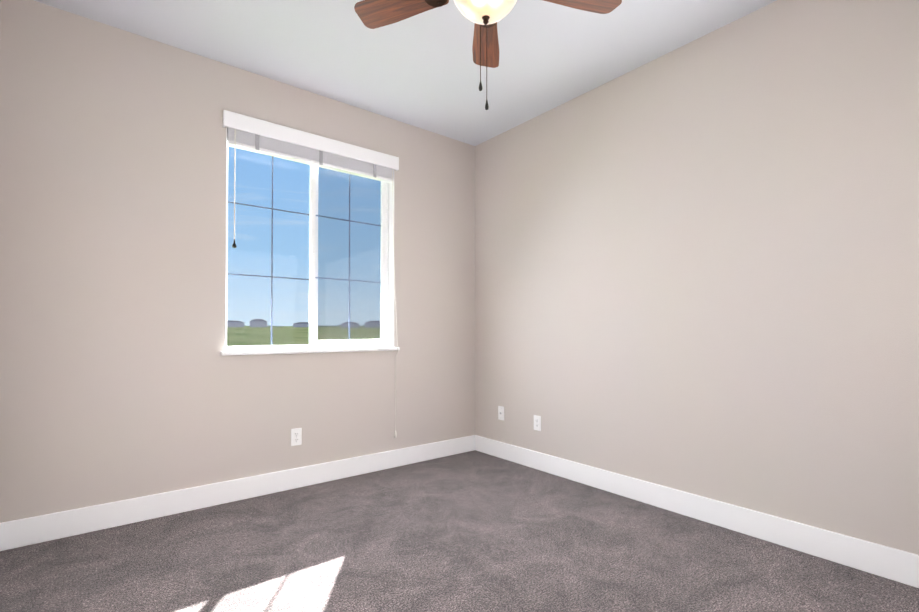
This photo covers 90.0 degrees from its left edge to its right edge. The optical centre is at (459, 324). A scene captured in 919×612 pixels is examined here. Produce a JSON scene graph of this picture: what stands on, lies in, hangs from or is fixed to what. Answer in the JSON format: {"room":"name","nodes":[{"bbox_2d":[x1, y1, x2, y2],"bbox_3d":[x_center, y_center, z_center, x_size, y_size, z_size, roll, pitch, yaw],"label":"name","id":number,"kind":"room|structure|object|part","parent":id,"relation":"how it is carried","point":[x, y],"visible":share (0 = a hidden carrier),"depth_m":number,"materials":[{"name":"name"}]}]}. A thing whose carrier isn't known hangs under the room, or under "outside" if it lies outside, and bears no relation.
{"room":"empty bedroom","nodes":[
{"label":"empty bedroom","id":0,"kind":"room"},
{"bbox_2d":[0,0,474,522],"bbox_3d":[-1.104,-0.260,3.253,3.060,2.740,0.160,1,-1,-39],"label":"wall","id":1,"kind":"structure","parent":0,"point":[121,378],"depth_m":2.65,"materials":[{"name":"paint"}]},
{"bbox_2d":[0,435,474,550],"bbox_3d":[-1.049,1.042,3.166,3.060,0.135,0.016,1,-1,-39],"label":"baseboard","id":2,"kind":"structure","parent":1,"relation":"attached to","point":[38,529],"depth_m":2.76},
{"bbox_2d":[291,428,301,445],"bbox_3d":[-1.110,0.763,3.126,0.072,0.116,0.008,1,-1,-39],"label":"outlet","id":3,"kind":"object","parent":1,"relation":"attached to","point":[299,430],"depth_m":3.12,"materials":[{"name":"white plastic"}]},
{"bbox_3d":[-1.108,0.763,3.124,0.033,0.067,0.002,1,-1,-39],"label":"electrical outlet receptacle on the window wall","id":4,"kind":"part","parent":3,"relation":"part of","materials":[{"name":"white plastic"}]},
{"bbox_2d":[220,347,399,355],"bbox_3d":[-0.997,0.183,3.249,1.266,0.026,0.120,1,-1,-39],"label":"window sill","id":5,"kind":"structure","parent":1,"relation":"attached to","point":[277,351],"depth_m":3.12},
{"bbox_2d":[225,127,397,429],"bbox_3d":[-1.017,-0.242,3.288,1.220,2.135,0.214,1,-1,-39],"label":"window","id":6,"kind":"structure","parent":1,"relation":"in","point":[244,137],"depth_m":3.34,"materials":[{"name":"white plastic"}]},
{"bbox_2d":[227,156,308,344],"bbox_3d":[-1.294,-0.565,3.174,0.567,1.414,0.006,1,-1,-39],"label":"grille","id":7,"kind":"object","parent":6,"relation":"attached to","point":[272,276],"visible":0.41,"depth_m":3.17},
{"bbox_3d":[-1.290,-0.565,3.168,0.573,1.420,0.006,1,-1,-39],"label":"sash glass","id":8,"kind":"part","parent":6,"relation":"part of","materials":[{"name":"clear glass"}]},
{"bbox_3d":[-1.282,-0.567,3.179,0.613,1.434,0.030,1,-1,-39],"label":"window sash","id":9,"kind":"part","parent":6,"relation":"part of","materials":[{"name":"white plastic"}]},
{"bbox_2d":[226,345,388,350],"bbox_3d":[-1.032,0.166,3.293,1.198,0.015,0.006,1,-1,-39],"label":"window frame lip","id":10,"kind":"structure","parent":6,"relation":"attached to","point":[304,347],"depth_m":3.23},
{"bbox_3d":[-1.061,-0.567,3.339,1.202,1.476,0.085,1,-1,-39],"label":"frame","id":11,"kind":"part","parent":6,"relation":"part of","materials":[{"name":"white plastic"}]},
{"bbox_3d":[-0.995,-1.139,3.265,1.190,0.022,0.054,1,-1,-39],"label":"window blind bottom rail","id":12,"kind":"part","parent":6,"relation":"part of","materials":[{"name":"white plastic"}]},
{"bbox_2d":[312,242,314,253],"bbox_3d":[-1.048,-0.549,3.295,0.016,0.080,0.012,1,-1,-39],"label":"window latch","id":13,"kind":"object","parent":6,"relation":"attached to","point":[313,246],"depth_m":3.29,"materials":[{"name":"white plastic"}]},
{"bbox_3d":[-0.835,-0.563,3.493,0.613,1.434,0.030,1,-1,-39],"label":"window sash","id":14,"kind":"part","parent":6,"relation":"part of","materials":[{"name":"white plastic"}]},
{"bbox_2d":[315,174,380,339],"bbox_3d":[-0.837,-0.565,3.496,0.541,1.358,0.006,1,-1,-39],"label":"grille","id":15,"kind":"object","parent":6,"relation":"attached to","point":[349,220],"visible":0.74,"depth_m":3.49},
{"bbox_2d":[318,168,380,339],"bbox_3d":[-0.855,-0.562,3.545,0.579,1.436,0.002,1,-1,-39],"label":"screen","id":16,"kind":"object","parent":6,"relation":"attached to","point":[329,335],"depth_m":3.54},
{"bbox_3d":[-0.833,-0.565,3.490,0.547,1.364,0.006,1,-1,-39],"label":"sash glass","id":17,"kind":"part","parent":6,"relation":"part of","materials":[{"name":"clear glass"}]},
{"bbox_3d":[-0.505,-0.208,3.590,0.043,2.075,0.049,1,-1,-39],"label":"blind cord","id":18,"kind":"part","parent":6,"relation":"part of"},
{"bbox_2d":[34,0,776,145],"bbox_3d":[0.101,-1.711,1.765,3.380,0.120,4.020,1,-1,-39],"label":"ceiling","id":19,"kind":"structure","parent":0,"point":[421,70],"depth_m":2.71,"materials":[{"name":"paint"}]},
{"bbox_2d":[354,0,621,109],"bbox_3d":[0.107,-1.273,1.728,1.093,0.757,1.076,1,-1,-39],"label":"ceiling fan","id":20,"kind":"object","parent":19,"relation":"hanging from","point":[485,16],"visible":1,"depth_m":1.90,"materials":[{"name":"brown wood"}]},
{"bbox_3d":[-0.240,-1.314,1.892,0.401,0.006,0.132,0,-13,21],"label":"blade","id":21,"kind":"part","parent":20,"relation":"part of","materials":[{"name":"brown wood"}]},
{"bbox_3d":[0.087,-1.180,1.871,0.056,0.333,0.069,1,-1,-39],"label":"chain","id":22,"kind":"part","parent":20,"relation":"part of","materials":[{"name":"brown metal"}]},
{"bbox_3d":[0.101,-1.256,1.758,0.302,0.166,0.302,1,-1,-39],"label":"lamp shade","id":23,"kind":"part","parent":20,"relation":"part of","materials":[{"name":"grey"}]},
{"bbox_3d":[0.122,-1.311,2.124,0.132,0.006,0.401,12,0,3],"label":"blade","id":24,"kind":"part","parent":20,"relation":"part of","materials":[{"name":"brown wood"}]},
{"bbox_3d":[0.113,-1.140,1.871,0.056,0.413,0.069,1,-1,-39],"label":"chain","id":25,"kind":"part","parent":20,"relation":"part of","materials":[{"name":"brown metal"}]},
{"bbox_3d":[0.114,-0.913,1.910,0.017,0.044,0.017,1,-1,-39],"label":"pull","id":26,"kind":"part","parent":20,"relation":"part of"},
{"bbox_3d":[0.454,-1.314,1.852,0.401,0.006,0.132,0,11,-15],"label":"blade","id":27,"kind":"part","parent":20,"relation":"part of","materials":[{"name":"brown wood"}]},
{"bbox_2d":[0,450,918,611],"bbox_3d":[0.101,1.139,1.726,3.380,0.100,4.020,1,-1,-39],"label":"floor","id":28,"kind":"structure","parent":0,"point":[474,531],"depth_m":2.14,"materials":[{"name":"carpet"}]},
{"bbox_2d":[475,0,918,554],"bbox_3d":[1.359,-0.267,2.750,0.160,2.740,4.020,1,-1,-39],"label":"wall","id":29,"kind":"structure","parent":0,"point":[696,266],"depth_m":2.48,"materials":[{"name":"paint"}]},
{"bbox_2d":[498,406,503,420],"bbox_3d":[0.346,0.744,3.860,0.019,0.116,0.072,1,-1,-39],"label":"outlet","id":30,"kind":"object","parent":29,"relation":"attached to","point":[500,412],"visible":1,"depth_m":3.86,"materials":[{"name":"plastic"}]},
{"bbox_2d":[534,415,540,430],"bbox_3d":[0.600,0.759,3.550,0.009,0.116,0.072,1,-1,-39],"label":"duplex electrical outlet","id":31,"kind":"object","parent":29,"relation":"attached to","point":[537,422],"visible":1,"depth_m":3.54,"materials":[{"name":"plastic"}]},
{"bbox_2d":[475,435,918,587],"bbox_3d":[1.295,1.035,2.671,0.016,0.135,3.684,1,-1,-39],"label":"baseboard","id":32,"kind":"structure","parent":29,"relation":"attached to","point":[897,565],"depth_m":2.44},
{"label":"outside","id":33,"kind":"structure","parent":0,"visible":0},
{"bbox_2d":[227,326,379,345],"bbox_3d":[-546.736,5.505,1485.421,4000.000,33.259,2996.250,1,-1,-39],"label":"ground","id":34,"kind":"structure","parent":33,"point":[236,336],"depth_m":70.28,"materials":[{"name":"green plant"}]},
{"bbox_2d":[227,319,379,327],"bbox_3d":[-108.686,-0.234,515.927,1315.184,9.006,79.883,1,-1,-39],"label":"houses","id":35,"kind":"structure","parent":34,"relation":"on","point":[256,322],"depth_m":429.01},
{"bbox_2d":[267,325,364,327],"bbox_3d":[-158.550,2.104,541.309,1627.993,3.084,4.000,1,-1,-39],"label":"hedge","id":36,"kind":"object","parent":34,"relation":"on","point":[319,326],"depth_m":541.98,"materials":[{"name":"green plant"}]},
{"bbox_3d":[-0.995,-1.279,3.266,1.194,0.049,0.058,1,-1,-39],"label":"blind headrail","id":37,"kind":"object","parent":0,"visible":0},
{"bbox_2d":[234,129,235,238],"bbox_3d":[-1.411,-0.895,2.885,0.007,0.720,0.009,1,-1,-39],"label":"blind wand","id":38,"kind":"object","parent":37,"relation":"hanging from","point":[234,175],"visible":1,"depth_m":2.88,"materials":[{"name":"white plastic"}]},
{"bbox_2d":[255,134,258,149],"bbox_3d":[-1.310,-1.198,2.979,0.024,0.132,0.002,1,-1,-39],"label":"tape","id":39,"kind":"object","parent":37,"relation":"hanging from","point":[256,136],"depth_m":2.97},
{"bbox_2d":[223,110,398,170],"bbox_3d":[-0.977,-1.275,3.244,1.254,0.100,0.034,1,-1,-39],"label":"blind valance","id":40,"kind":"object","parent":37,"relation":"attached to","point":[237,121],"visible":0.98,"depth_m":3.16,"materials":[{"name":"white wood"}]},
{"bbox_2d":[319,150,322,164],"bbox_3d":[-0.978,-1.194,3.244,0.024,0.132,0.002,1,-1,-39],"label":"tape","id":41,"kind":"object","parent":37,"relation":"hanging from","point":[320,153],"depth_m":3.24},
{"bbox_2d":[373,164,375,177],"bbox_3d":[-0.646,-1.191,3.509,0.024,0.132,0.002,1,-1,-39],"label":"tape","id":42,"kind":"object","parent":37,"relation":"hanging from","point":[374,166],"depth_m":3.51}
]}

